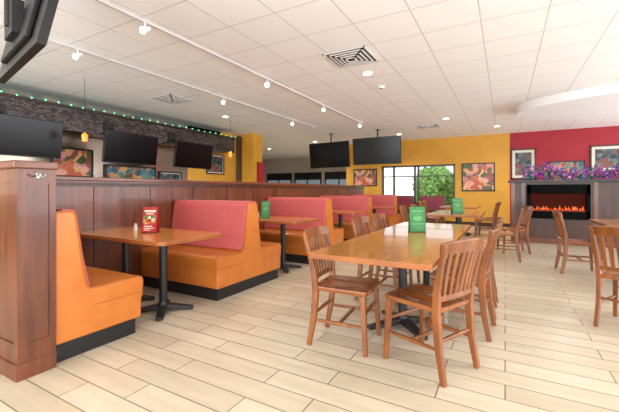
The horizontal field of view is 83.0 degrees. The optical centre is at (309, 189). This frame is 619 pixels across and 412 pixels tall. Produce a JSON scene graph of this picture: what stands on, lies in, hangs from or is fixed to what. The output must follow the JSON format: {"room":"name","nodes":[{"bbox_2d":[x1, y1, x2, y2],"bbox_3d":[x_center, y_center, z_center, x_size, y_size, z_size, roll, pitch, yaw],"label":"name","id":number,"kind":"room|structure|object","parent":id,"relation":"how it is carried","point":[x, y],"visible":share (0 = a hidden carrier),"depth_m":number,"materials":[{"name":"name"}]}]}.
{"room":"eatery","nodes":[
{"label":"eatery","id":0,"kind":"room"},
{"bbox_2d":[63,134,241,181],"bbox_3d":[-5.508,-0.310,6.286,0.150,3.000,13.600,0,0,29],"label":"wall","id":1,"kind":"structure","parent":0,"point":[239,138],"depth_m":11.73,"materials":[{"name":"yellow paint"}]},
{"bbox_2d":[0,103,62,158],"bbox_3d":[-4.702,-0.962,5.492,0.853,0.896,1.120,0,0,29],"label":"television","id":2,"kind":"object","parent":1,"relation":"hanging from","point":[19,136],"visible":1,"depth_m":5.41,"materials":[{"name":"black plastic"}]},
{"bbox_2d":[51,147,92,176],"bbox_3d":[-4.850,-0.560,7.178,0.032,0.600,0.800,0,0,29],"label":"picture frame","id":3,"kind":"object","parent":1,"relation":"attached to","point":[74,162],"visible":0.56,"depth_m":7.22,"materials":[{"name":"black"}]},
{"bbox_2d":[0,135,187,179],"bbox_3d":[-5.350,-0.510,6.370,0.025,1.200,7.900,0,0,29],"label":"wall","id":4,"kind":"structure","parent":1,"relation":"attached to","point":[165,156],"depth_m":7.68,"materials":[{"name":"beige paint"}]},
{"bbox_2d":[0,87,217,132],"bbox_3d":[-5.031,-1.700,6.936,0.030,0.219,9.200,0,0,29],"label":"trim","id":5,"kind":"structure","parent":1,"relation":"attached to","point":[4,90],"depth_m":7.43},
{"bbox_2d":[0,92,236,153],"bbox_3d":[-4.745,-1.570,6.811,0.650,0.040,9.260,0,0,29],"label":"trim","id":6,"kind":"structure","parent":1,"relation":"attached to","point":[1,93],"depth_m":7.09,"materials":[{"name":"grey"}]},
{"bbox_2d":[0,90,235,137],"bbox_3d":[-4.244,-1.600,7.063,0.034,0.052,8.226,0,0,29],"label":"string lights","id":7,"kind":"object","parent":6,"relation":"on","point":[0,90],"visible":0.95,"depth_m":6.96,"materials":[{"name":"green"}]},
{"bbox_2d":[104,164,155,178],"bbox_3d":[-4.216,-0.360,8.313,0.032,0.420,1.300,0,0,29],"label":"picture frame","id":8,"kind":"object","parent":1,"relation":"attached to","point":[110,171],"visible":0.6,"depth_m":8.25,"materials":[{"name":"black"}]},
{"bbox_2d":[102,121,158,165],"bbox_3d":[-3.814,-0.962,7.080,0.853,0.896,1.120,0,0,29],"label":"television","id":9,"kind":"object","parent":1,"relation":"hanging from","point":[118,147],"visible":1,"depth_m":6.84,"materials":[{"name":"black plastic"}]},
{"bbox_2d":[159,171,181,179],"bbox_3d":[-3.679,-0.310,9.274,0.032,0.350,0.700,0,0,29],"label":"picture frame","id":10,"kind":"object","parent":1,"relation":"attached to","point":[162,174],"visible":0.6,"depth_m":9.27,"materials":[{"name":"black"}]},
{"bbox_2d":[161,173,179,179],"bbox_3d":[-3.681,-0.310,9.274,0.005,0.240,0.590,0,0,29],"label":"artwork","id":11,"kind":"object","parent":10,"relation":"attached to","point":[170,176],"depth_m":9.29},
{"bbox_2d":[168,132,212,169],"bbox_3d":[-3.043,-0.962,8.460,0.853,0.896,1.120,0,0,29],"label":"television","id":12,"kind":"object","parent":1,"relation":"hanging from","point":[186,154],"visible":1,"depth_m":8.24,"materials":[{"name":"black plastic"}]},
{"bbox_2d":[188,126,235,181],"bbox_3d":[-2.937,-0.310,10.692,0.040,3.000,2.000,0,0,29],"label":"wall","id":13,"kind":"structure","parent":0,"point":[229,162],"depth_m":10.97,"materials":[{"name":"paint"}]},
{"bbox_2d":[206,154,223,174],"bbox_3d":[-2.879,-0.790,10.716,0.032,0.620,0.750,0,0,29],"label":"picture frame","id":14,"kind":"object","parent":13,"relation":"attached to","point":[217,166],"visible":0.76,"depth_m":10.79,"materials":[{"name":"black"}]},
{"bbox_2d":[208,156,222,172],"bbox_3d":[-2.880,-0.790,10.717,0.005,0.490,0.620,0,0,29],"label":"artwork","id":15,"kind":"object","parent":14,"relation":"attached to","point":[217,161],"depth_m":10.75},
{"bbox_2d":[242,134,261,181],"bbox_3d":[-1.887,-0.310,11.536,0.450,3.000,0.500,0,0,29],"label":"wall column","id":16,"kind":"structure","parent":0,"point":[251,143],"depth_m":11.32,"materials":[{"name":"yellow paint"}]},
{"bbox_2d":[257,162,263,181],"bbox_3d":[-1.607,0.140,11.494,0.080,2.100,0.300,0,0,29],"label":"wall","id":17,"kind":"structure","parent":0,"point":[260,165],"depth_m":11.42,"materials":[{"name":"paint"}]},
{"bbox_2d":[262,157,345,183],"bbox_3d":[-0.690,-0.310,19.775,9.500,3.000,0.150,0,0,29],"label":"wall","id":18,"kind":"structure","parent":0,"point":[286,165],"depth_m":19.84,"materials":[{"name":"grey paint"}]},
{"bbox_2d":[267,173,291,182],"bbox_3d":[-1.750,-0.360,20.235,1.700,1.200,0.060,0,0,29],"label":"window","id":19,"kind":"structure","parent":18,"relation":"in","point":[276,177],"depth_m":20.19,"materials":[{"name":"grey"}]},
{"bbox_2d":[294,172,321,183],"bbox_3d":[-0.092,-0.360,19.308,1.700,1.200,0.060,0,0,29],"label":"window","id":20,"kind":"structure","parent":18,"relation":"in","point":[312,177],"depth_m":19.25,"materials":[{"name":"grey"}]},
{"bbox_2d":[325,172,345,184],"bbox_3d":[1.567,-0.360,18.382,1.700,1.200,0.060,0,0,29],"label":"window","id":21,"kind":"structure","parent":18,"relation":"in","point":[331,178],"depth_m":18.46,"materials":[{"name":"grey"}]},
{"bbox_2d":[0,0,618,159],"bbox_3d":[-0.670,-1.860,7.821,21.200,0.100,21.000,0,0,29],"label":"ceiling","id":22,"kind":"structure","parent":0,"point":[470,63],"depth_m":4.89,"materials":[{"name":"tile"}]},
{"bbox_2d":[0,0,58,83],"bbox_3d":[-2.125,-1.354,2.579,1.240,0.912,0.290,0,0,40],"label":"television","id":23,"kind":"object","parent":22,"relation":"hanging from","point":[27,23],"visible":1,"depth_m":2.43,"materials":[{"name":"black plastic"}]},
{"bbox_2d":[81,133,87,141],"bbox_3d":[-3.614,-1.295,5.628,0.100,1.030,0.100,0,0,29],"label":"pendant lamp","id":24,"kind":"object","parent":22,"relation":"hanging from","point":[84,136],"visible":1,"depth_m":5.60,"materials":[{"name":"yellow"}]},
{"bbox_2d":[0,22,316,127],"bbox_3d":[-1.741,-1.728,6.586,0.081,0.162,8.000,0,0,29],"label":"track light","id":25,"kind":"object","parent":22,"relation":"attached to","point":[77,55],"visible":1,"depth_m":5.33,"materials":[{"name":"white metal"}]},
{"bbox_2d":[151,94,193,104],"bbox_3d":[-2.728,-1.790,6.966,0.590,0.037,0.590,0,0,29],"label":"ceiling vent","id":26,"kind":"object","parent":22,"relation":"in","point":[168,98],"visible":1,"depth_m":6.91,"materials":[{"name":"white metal"}]},
{"bbox_2d":[95,0,362,126],"bbox_3d":[-0.519,-1.728,5.903,0.081,0.162,8.000,0,0,29],"label":"track light","id":27,"kind":"object","parent":22,"relation":"attached to","point":[144,29],"visible":1,"depth_m":4.33,"materials":[{"name":"white metal"}]},
{"bbox_2d":[228,120,231,156],"bbox_3d":[-2.046,-1.330,9.048,0.100,0.960,0.100,0,0,29],"label":"pendant lamp","id":28,"kind":"object","parent":22,"relation":"hanging from","point":[230,152],"visible":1,"depth_m":9.05,"materials":[{"name":"yellow"}]},
{"bbox_2d":[309,133,349,168],"bbox_3d":[0.658,-1.260,11.186,1.466,1.101,0.263,0,0,35],"label":"television","id":29,"kind":"object","parent":22,"relation":"hanging from","point":[331,154],"visible":1,"depth_m":11.09,"materials":[{"name":"black plastic"}]},
{"bbox_2d":[323,46,378,68],"bbox_3d":[0.574,-1.790,4.777,0.590,0.037,0.590,0,0,29],"label":"ceiling vent","id":30,"kind":"object","parent":22,"relation":"in","point":[361,55],"visible":1,"depth_m":4.74,"materials":[{"name":"white metal"}]},
{"bbox_2d":[361,71,372,75],"bbox_3d":[0.894,-1.802,5.412,0.180,0.014,0.180,0,0,29],"label":"recessed light","id":31,"kind":"object","parent":22,"relation":"in","point":[366,73],"visible":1,"depth_m":5.39,"materials":[{"name":"white glass"}]},
{"bbox_2d":[352,129,401,164],"bbox_3d":[2.011,-1.286,10.430,1.466,1.048,0.263,0,0,29],"label":"television","id":32,"kind":"object","parent":22,"relation":"hanging from","point":[386,149],"visible":1,"depth_m":10.33,"materials":[{"name":"black plastic"}]},
{"bbox_2d":[416,124,439,128],"bbox_3d":[3.366,-1.790,9.918,0.590,0.037,0.590,0,0,29],"label":"ceiling vent","id":33,"kind":"object","parent":22,"relation":"in","point":[426,126],"visible":1,"depth_m":9.84,"materials":[{"name":"white metal"}]},
{"bbox_2d":[516,82,618,118],"bbox_3d":[7.131,-1.724,6.210,5.990,0.168,3.000,0,0,29],"label":"trim","id":34,"kind":"structure","parent":22,"relation":"attached to","point":[602,101],"depth_m":6.87,"materials":[{"name":"white"}]},
{"bbox_2d":[0,226,618,411],"bbox_3d":[-0.670,1.240,7.821,21.200,0.100,21.000,0,0,29],"label":"floor","id":35,"kind":"structure","parent":0,"point":[248,350],"depth_m":2.47,"materials":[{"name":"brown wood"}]},
{"bbox_2d":[0,160,58,382],"bbox_3d":[-2.608,0.502,2.728,1.985,1.375,0.248,0,0,29],"label":"pillar","id":36,"kind":"structure","parent":35,"relation":"on","point":[27,202],"depth_m":2.25,"materials":[{"name":"brown wood"}]},
{"bbox_2d":[34,172,47,177],"bbox_3d":[-1.737,-0.098,2.252,0.051,0.042,0.080,0,0,29],"label":"coat hook","id":37,"kind":"object","parent":36,"relation":"attached to","point":[37,175],"visible":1,"depth_m":2.26,"materials":[{"name":"silver metal"}]},
{"bbox_2d":[56,209,142,362],"bbox_3d":[-2.115,0.661,2.971,1.277,1.057,0.663,0,0,29],"label":"bench","id":38,"kind":"object","parent":35,"relation":"on","point":[96,307],"visible":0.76,"depth_m":2.54,"materials":[{"name":"orange leather"}]},
{"bbox_2d":[56,209,89,284],"bbox_3d":[-2.214,0.419,2.817,1.244,0.572,0.194,0,0,29],"label":"cushion","id":39,"kind":"object","parent":38,"relation":"on","point":[87,278],"depth_m":2.53,"materials":[{"name":"orange fabric"}]},
{"bbox_2d":[79,226,221,320],"bbox_3d":[-1.677,0.810,3.572,1.453,0.751,0.760,0,0,29],"label":"table","id":40,"kind":"object","parent":35,"relation":"on","point":[166,237],"visible":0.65,"depth_m":3.41,"materials":[{"name":"brown wood"}]},
{"bbox_2d":[141,207,159,232],"bbox_3d":[-1.622,0.304,3.575,0.150,0.260,0.100,0,0,0],"label":"menu stand","id":41,"kind":"object","parent":40,"relation":"on","point":[150,219],"visible":1,"depth_m":3.55,"materials":[{"name":"red"}]},
{"bbox_2d":[56,176,364,276],"bbox_3d":[-0.611,0.525,7.146,0.200,1.330,9.420,0,0,29],"label":"wall","id":42,"kind":"structure","parent":35,"relation":"on","point":[97,202],"depth_m":4.27,"materials":[{"name":"brown wood"}]},
{"bbox_2d":[141,200,280,300],"bbox_3d":[-1.238,0.661,4.541,1.277,1.057,1.230,0,0,29],"label":"bench","id":43,"kind":"object","parent":35,"relation":"on","point":[216,269],"visible":0.94,"depth_m":4.19,"materials":[{"name":"orange leather"}]},
{"bbox_2d":[171,200,250,249],"bbox_3d":[-1.297,0.419,4.458,1.244,0.572,0.194,0,0,29],"label":"cushion","id":44,"kind":"object","parent":43,"relation":"on","point":[232,219],"depth_m":4.32,"materials":[{"name":"pink fabric"}]},
{"bbox_2d":[258,215,318,272],"bbox_3d":[-0.643,0.810,5.423,1.453,0.751,0.760,0,0,29],"label":"table","id":45,"kind":"object","parent":35,"relation":"on","point":[282,221],"visible":0.45,"depth_m":5.25,"materials":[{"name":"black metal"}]},
{"bbox_2d":[261,201,269,217],"bbox_3d":[-0.681,0.304,5.444,0.130,0.260,0.100,0,0,0],"label":"menu stand","id":46,"kind":"object","parent":45,"relation":"on","point":[265,205],"visible":1,"depth_m":5.42,"materials":[{"name":"green"}]},
{"bbox_2d":[260,197,343,263],"bbox_3d":[-0.203,0.661,6.391,1.277,1.057,1.230,0,0,29],"label":"bench","id":47,"kind":"object","parent":35,"relation":"on","point":[307,207],"visible":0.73,"depth_m":6.11,"materials":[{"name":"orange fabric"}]},
{"bbox_2d":[264,197,327,229],"bbox_3d":[-0.263,0.419,6.309,1.244,0.572,0.194,0,0,29],"label":"cushion","id":48,"kind":"object","parent":47,"relation":"on","point":[307,207],"depth_m":6.23,"materials":[{"name":"pink fabric"}]},
{"bbox_2d":[302,226,380,357],"bbox_3d":[0.259,0.746,2.784,0.549,0.892,0.484,0,0,24],"label":"dining chair","id":49,"kind":"object","parent":35,"relation":"on","point":[362,287],"visible":0.98,"depth_m":2.72,"materials":[{"name":"brown wood"}]},
{"bbox_2d":[319,195,373,240],"bbox_3d":[0.831,0.661,8.242,1.277,1.057,1.230,0,0,29],"label":"bench","id":50,"kind":"object","parent":35,"relation":"on","point":[353,203],"visible":0.41,"depth_m":7.97,"materials":[{"name":"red fabric"}]},
{"bbox_2d":[319,195,368,220],"bbox_3d":[0.772,0.419,8.159,1.244,0.572,0.194,0,0,29],"label":"cushion","id":51,"kind":"object","parent":50,"relation":"on","point":[353,203],"depth_m":8.04,"materials":[{"name":"pink fabric"}]},
{"bbox_2d":[332,210,366,227],"bbox_3d":[0.392,0.810,7.273,1.453,0.751,0.760,0,0,29],"label":"table","id":52,"kind":"object","parent":35,"relation":"on","point":[340,212],"visible":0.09,"depth_m":7.08,"materials":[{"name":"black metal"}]},
{"bbox_2d":[353,194,401,227],"bbox_3d":[1.865,0.661,10.093,1.277,1.057,1.230,0,0,29],"label":"bench","id":53,"kind":"object","parent":35,"relation":"on","point":[392,217],"visible":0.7,"depth_m":9.78,"materials":[{"name":"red fabric"}]},
{"bbox_2d":[353,194,394,215],"bbox_3d":[1.806,0.419,10.010,1.244,0.572,0.194,0,0,29],"label":"cushion","id":54,"kind":"object","parent":53,"relation":"on","point":[377,200],"depth_m":9.81,"materials":[{"name":"pink fabric"}]},
{"bbox_2d":[351,216,407,306],"bbox_3d":[0.771,0.746,3.865,0.549,0.892,0.484,0,0,29],"label":"dining chair","id":55,"kind":"object","parent":35,"relation":"on","point":[357,221],"visible":0.39,"depth_m":3.89,"materials":[{"name":"brown wood"}]},
{"bbox_2d":[372,206,394,213],"bbox_3d":[1.426,0.810,9.124,1.453,0.751,0.760,0,0,29],"label":"table","id":56,"kind":"object","parent":35,"relation":"on","point":[374,208],"visible":0.12,"depth_m":8.70,"materials":[{"name":"brown wood"}]},
{"bbox_2d":[308,222,470,339],"bbox_3d":[0.998,0.811,3.395,0.830,0.751,2.700,0,0,29],"label":"dining table","id":57,"kind":"object","parent":35,"relation":"on","point":[394,246],"visible":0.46,"depth_m":2.79,"materials":[{"name":"brown wood"}]},
{"bbox_2d":[408,207,425,231],"bbox_3d":[1.117,0.304,3.638,0.160,0.260,0.100,0,0,0],"label":"menu stand","id":58,"kind":"object","parent":57,"relation":"on","point":[416,222],"visible":1,"depth_m":3.61,"materials":[{"name":"green"}]},
{"bbox_2d":[371,213,419,285],"bbox_3d":[1.088,0.746,4.433,0.549,0.892,0.484,0,0,29],"label":"dining chair","id":59,"kind":"object","parent":35,"relation":"on","point":[376,218],"visible":0.34,"depth_m":4.47,"materials":[{"name":"brown wood"}]},
{"bbox_2d":[399,205,408,222],"bbox_3d":[2.044,0.746,6.819,0.549,0.892,0.484,0,0,29],"label":"dining chair","id":60,"kind":"object","parent":35,"relation":"on","point":[402,208],"visible":0.27,"depth_m":6.97,"materials":[{"name":"brown wood"}]},
{"bbox_2d":[397,195,413,222],"bbox_3d":[3.080,0.690,11.865,0.800,1.000,0.520,0,0,29],"label":"bench","id":61,"kind":"object","parent":35,"relation":"on","point":[401,200],"visible":0.23,"depth_m":11.86,"materials":[{"name":"red fabric"}]},
{"bbox_2d":[397,196,411,210],"bbox_3d":[3.124,0.463,11.944,0.720,0.487,0.117,0,0,29],"label":"cushion","id":62,"kind":"object","parent":61,"relation":"on","point":[401,200],"depth_m":11.88,"materials":[{"name":"red fabric"}]},
{"bbox_2d":[418,201,439,222],"bbox_3d":[3.241,0.746,9.473,0.549,0.892,0.484,0,0,29],"label":"dining chair","id":63,"kind":"object","parent":35,"relation":"on","point":[420,203],"visible":0.44,"depth_m":9.39,"materials":[{"name":"brown wood"}]},
{"bbox_2d":[420,196,444,223],"bbox_3d":[3.953,0.690,11.377,0.800,1.000,0.520,0,0,29],"label":"bench","id":64,"kind":"object","parent":35,"relation":"on","point":[434,202],"visible":0.46,"depth_m":11.38,"materials":[{"name":"red fabric"}]},
{"bbox_2d":[420,197,442,211],"bbox_3d":[3.997,0.463,11.456,0.720,0.487,0.117,0,0,29],"label":"cushion","id":65,"kind":"object","parent":64,"relation":"on","point":[434,203],"depth_m":11.40,"materials":[{"name":"red fabric"}]},
{"bbox_2d":[423,200,443,223],"bbox_3d":[3.533,0.746,9.997,0.549,0.892,0.484,0,0,29],"label":"dining chair","id":66,"kind":"object","parent":35,"relation":"on","point":[425,203],"visible":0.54,"depth_m":10.06,"materials":[{"name":"brown wood"}]},
{"bbox_2d":[383,237,485,387],"bbox_3d":[0.848,0.746,2.392,0.484,0.892,0.549,0,0,-36],"label":"dining chair","id":67,"kind":"object","parent":35,"relation":"on","point":[424,298],"visible":1,"depth_m":2.27,"materials":[{"name":"brown wood"}]},
{"bbox_2d":[426,210,485,223],"bbox_3d":[2.863,0.811,6.763,0.900,0.751,1.600,0,0,29],"label":"dining table","id":68,"kind":"object","parent":35,"relation":"on","point":[440,213],"visible":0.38,"depth_m":6.48,"materials":[{"name":"brown wood"}]},
{"bbox_2d":[451,198,462,212],"bbox_3d":[2.814,0.294,6.675,0.200,0.280,0.100,0,0,0],"label":"menu stand","id":69,"kind":"object","parent":68,"relation":"on","point":[457,203],"visible":1,"depth_m":6.65,"materials":[{"name":"green"}]},
{"bbox_2d":[439,205,479,235],"bbox_3d":[4.035,0.811,9.372,0.900,0.751,1.300,0,0,29],"label":"dining table","id":70,"kind":"object","parent":35,"relation":"on","point":[444,206],"visible":0.49,"depth_m":9.23,"materials":[{"name":"brown wood"}]},
{"bbox_2d":[428,226,501,341],"bbox_3d":[1.349,0.746,3.023,0.549,0.892,0.484,0,0,33],"label":"dining chair","id":71,"kind":"object","parent":35,"relation":"on","point":[483,279],"visible":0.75,"depth_m":2.80,"materials":[{"name":"brown wood"}]},
{"bbox_2d":[445,221,502,319],"bbox_3d":[1.613,0.746,3.475,0.549,0.892,0.484,0,0,29],"label":"dining chair","id":72,"kind":"object","parent":35,"relation":"on","point":[498,223],"visible":0.21,"depth_m":3.53,"materials":[{"name":"brown wood"}]},
{"bbox_2d":[452,217,503,302],"bbox_3d":[1.887,0.746,3.965,0.549,0.892,0.484,0,0,27],"label":"dining chair","id":73,"kind":"object","parent":35,"relation":"on","point":[497,218],"visible":0.11,"depth_m":3.71,"materials":[{"name":"brown wood"}]},
{"bbox_2d":[474,202,498,236],"bbox_3d":[4.425,0.746,8.753,0.549,0.892,0.484,0,0,29],"label":"dining chair","id":74,"kind":"object","parent":35,"relation":"on","point":[497,203],"visible":0.94,"depth_m":8.66,"materials":[{"name":"brown wood"}]},
{"bbox_2d":[478,202,500,234],"bbox_3d":[4.762,0.746,9.253,0.549,0.892,0.484,0,0,29],"label":"dining chair","id":75,"kind":"object","parent":35,"relation":"on","point":[499,204],"visible":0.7,"depth_m":9.14,"materials":[{"name":"brown wood"}]},
{"bbox_2d":[488,208,524,262],"bbox_3d":[3.385,0.746,6.011,0.549,0.892,0.484,0,0,31],"label":"dining chair","id":76,"kind":"object","parent":35,"relation":"on","point":[503,233],"visible":0.71,"depth_m":5.77,"materials":[{"name":"brown wood"}]},
{"bbox_2d":[497,206,532,254],"bbox_3d":[3.927,0.746,6.696,0.549,0.892,0.484,0,0,14],"label":"dining chair","id":77,"kind":"object","parent":35,"relation":"on","point":[529,209],"visible":0.85,"depth_m":6.59,"materials":[{"name":"brown wood"}]},
{"bbox_2d":[508,179,618,247],"bbox_3d":[6.632,0.485,7.131,4.500,1.410,0.500,0,0,29],"label":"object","id":78,"kind":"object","parent":35,"relation":"on","point":[604,192],"depth_m":7.54,"materials":[{"name":"brown wood"}]},
{"bbox_2d":[527,184,590,219],"bbox_3d":[5.400,0.255,7.623,1.130,0.750,0.118,0,0,29],"label":"electric fireplace","id":79,"kind":"object","parent":78,"relation":"attached to","point":[573,201],"visible":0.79,"depth_m":7.59,"materials":[{"name":"black glass"}]},
{"bbox_2d":[508,179,618,182],"bbox_3d":[6.632,-0.195,7.131,4.500,0.050,0.500,0,0,29],"label":"mantel shelf","id":80,"kind":"object","parent":78,"relation":"attached to","point":[586,180],"depth_m":7.50,"materials":[{"name":"black"}]},
{"bbox_2d":[521,161,618,179],"bbox_3d":[6.595,-0.433,7.136,3.948,0.423,0.557,0,0,29],"label":"flower garland","id":81,"kind":"object","parent":78,"relation":"on","point":[596,172],"visible":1,"depth_m":7.62,"materials":[{"name":"purple plant"}]},
{"bbox_2d":[552,210,602,273],"bbox_3d":[3.846,0.746,5.063,0.549,0.892,0.484,0,0,24],"label":"dining chair","id":82,"kind":"object","parent":35,"relation":"on","point":[562,234],"visible":0.89,"depth_m":5.02,"materials":[{"name":"brown wood"}]},
{"bbox_2d":[588,226,618,326],"bbox_3d":[2.770,0.746,2.992,0.549,0.892,0.484,0,0,-31],"label":"dining chair","id":83,"kind":"object","parent":35,"relation":"on","point":[611,272],"visible":1,"depth_m":3.04,"materials":[{"name":"brown wood"}]},
{"bbox_2d":[589,219,618,226],"bbox_3d":[4.186,0.811,4.333,0.880,0.751,1.750,0,0,29],"label":"dining table","id":84,"kind":"object","parent":35,"relation":"on","point":[603,222],"visible":0.73,"depth_m":4.83,"materials":[{"name":"brown wood"}]},
{"bbox_2d":[346,144,349,184],"bbox_3d":[2.546,-0.310,15.675,0.150,3.000,4.150,0,0,29],"label":"wall","id":85,"kind":"structure","parent":0,"point":[347,168],"depth_m":13.86,"materials":[{"name":"yellow paint"}]},
{"bbox_2d":[350,126,618,223],"bbox_3d":[6.677,-0.310,11.075,11.550,3.000,0.150,0,0,29],"label":"wall","id":86,"kind":"structure","parent":0,"point":[495,148],"depth_m":11.35,"materials":[{"name":"yellow paint"}]},
{"bbox_2d":[354,169,376,185],"bbox_3d":[2.145,-0.483,13.500,0.934,0.657,0.032,0,0,29],"label":"picture frame","id":87,"kind":"object","parent":86,"relation":"attached to","point":[363,177],"visible":0.83,"depth_m":13.49,"materials":[{"name":"black"}]},
{"bbox_2d":[382,164,454,204],"bbox_3d":[3.873,-0.190,12.608,2.560,1.400,0.110,0,0,29],"label":"window","id":88,"kind":"structure","parent":86,"relation":"in","point":[418,176],"depth_m":12.58,"materials":[{"name":"brown metal"}]},
{"bbox_2d":[445,221,510,226],"bbox_3d":[6.635,1.130,11.001,11.550,0.120,0.020,0,0,29],"label":"baseboard","id":89,"kind":"structure","parent":86,"relation":"attached to","point":[446,222],"depth_m":11.63,"materials":[{"name":"brown wood"}]},
{"bbox_2d":[462,162,494,190],"bbox_3d":[5.578,-0.431,11.581,0.986,0.928,0.032,0,0,29],"label":"picture frame","id":90,"kind":"object","parent":86,"relation":"attached to","point":[475,176],"visible":1,"depth_m":11.57,"materials":[{"name":"black"}]},
{"bbox_2d":[511,148,535,178],"bbox_3d":[6.694,-0.815,10.958,0.669,0.941,0.032,0,0,29],"label":"picture frame","id":91,"kind":"object","parent":86,"relation":"attached to","point":[520,158],"visible":0.76,"depth_m":10.98,"materials":[{"name":"black"}]},
{"bbox_2d":[515,152,531,174],"bbox_3d":[6.694,-0.815,10.959,0.439,0.711,0.005,0,0,29],"label":"artwork","id":92,"kind":"object","parent":91,"relation":"attached to","point":[522,159],"depth_m":10.97},
{"bbox_2d":[549,160,584,179],"bbox_3d":[7.657,-0.552,10.420,0.871,0.626,0.032,0,0,29],"label":"picture frame","id":93,"kind":"object","parent":86,"relation":"attached to","point":[566,165],"visible":0.44,"depth_m":10.40,"materials":[{"name":"black"}]},
{"bbox_2d":[590,144,618,171],"bbox_3d":[8.476,-0.898,9.962,0.774,0.770,0.032,0,0,29],"label":"picture frame","id":94,"kind":"object","parent":86,"relation":"attached to","point":[605,156],"visible":0.7,"depth_m":9.99,"materials":[{"name":"black"}]},
{"bbox_2d":[595,148,618,167],"bbox_3d":[8.477,-0.898,9.963,0.544,0.540,0.005,0,0,29],"label":"artwork","id":95,"kind":"object","parent":94,"relation":"attached to","point":[604,157],"depth_m":9.97},
{"label":"outside","id":96,"kind":"structure","parent":0,"visible":0},
{"bbox_3d":[14.467,1.440,36.134,50.000,0.100,42.800,0,0,29],"label":"ground","id":97,"kind":"structure","parent":96,"visible":0},
{"bbox_2d":[412,166,451,201],"bbox_3d":[12.397,-0.582,34.349,4.424,4.455,4.259,0,0,-34],"label":"bush","id":98,"kind":"object","parent":97,"relation":"on","point":[427,184],"visible":0.36,"depth_m":33.26,"materials":[{"name":"green plant"}]},
{"bbox_2d":[434,172,452,202],"bbox_3d":[7.525,0.354,17.822,2.476,2.734,2.410,0,0,29],"label":"bush","id":99,"kind":"object","parent":97,"relation":"on","point":[444,187],"visible":0.23,"depth_m":17.44,"materials":[{"name":"green plant"}]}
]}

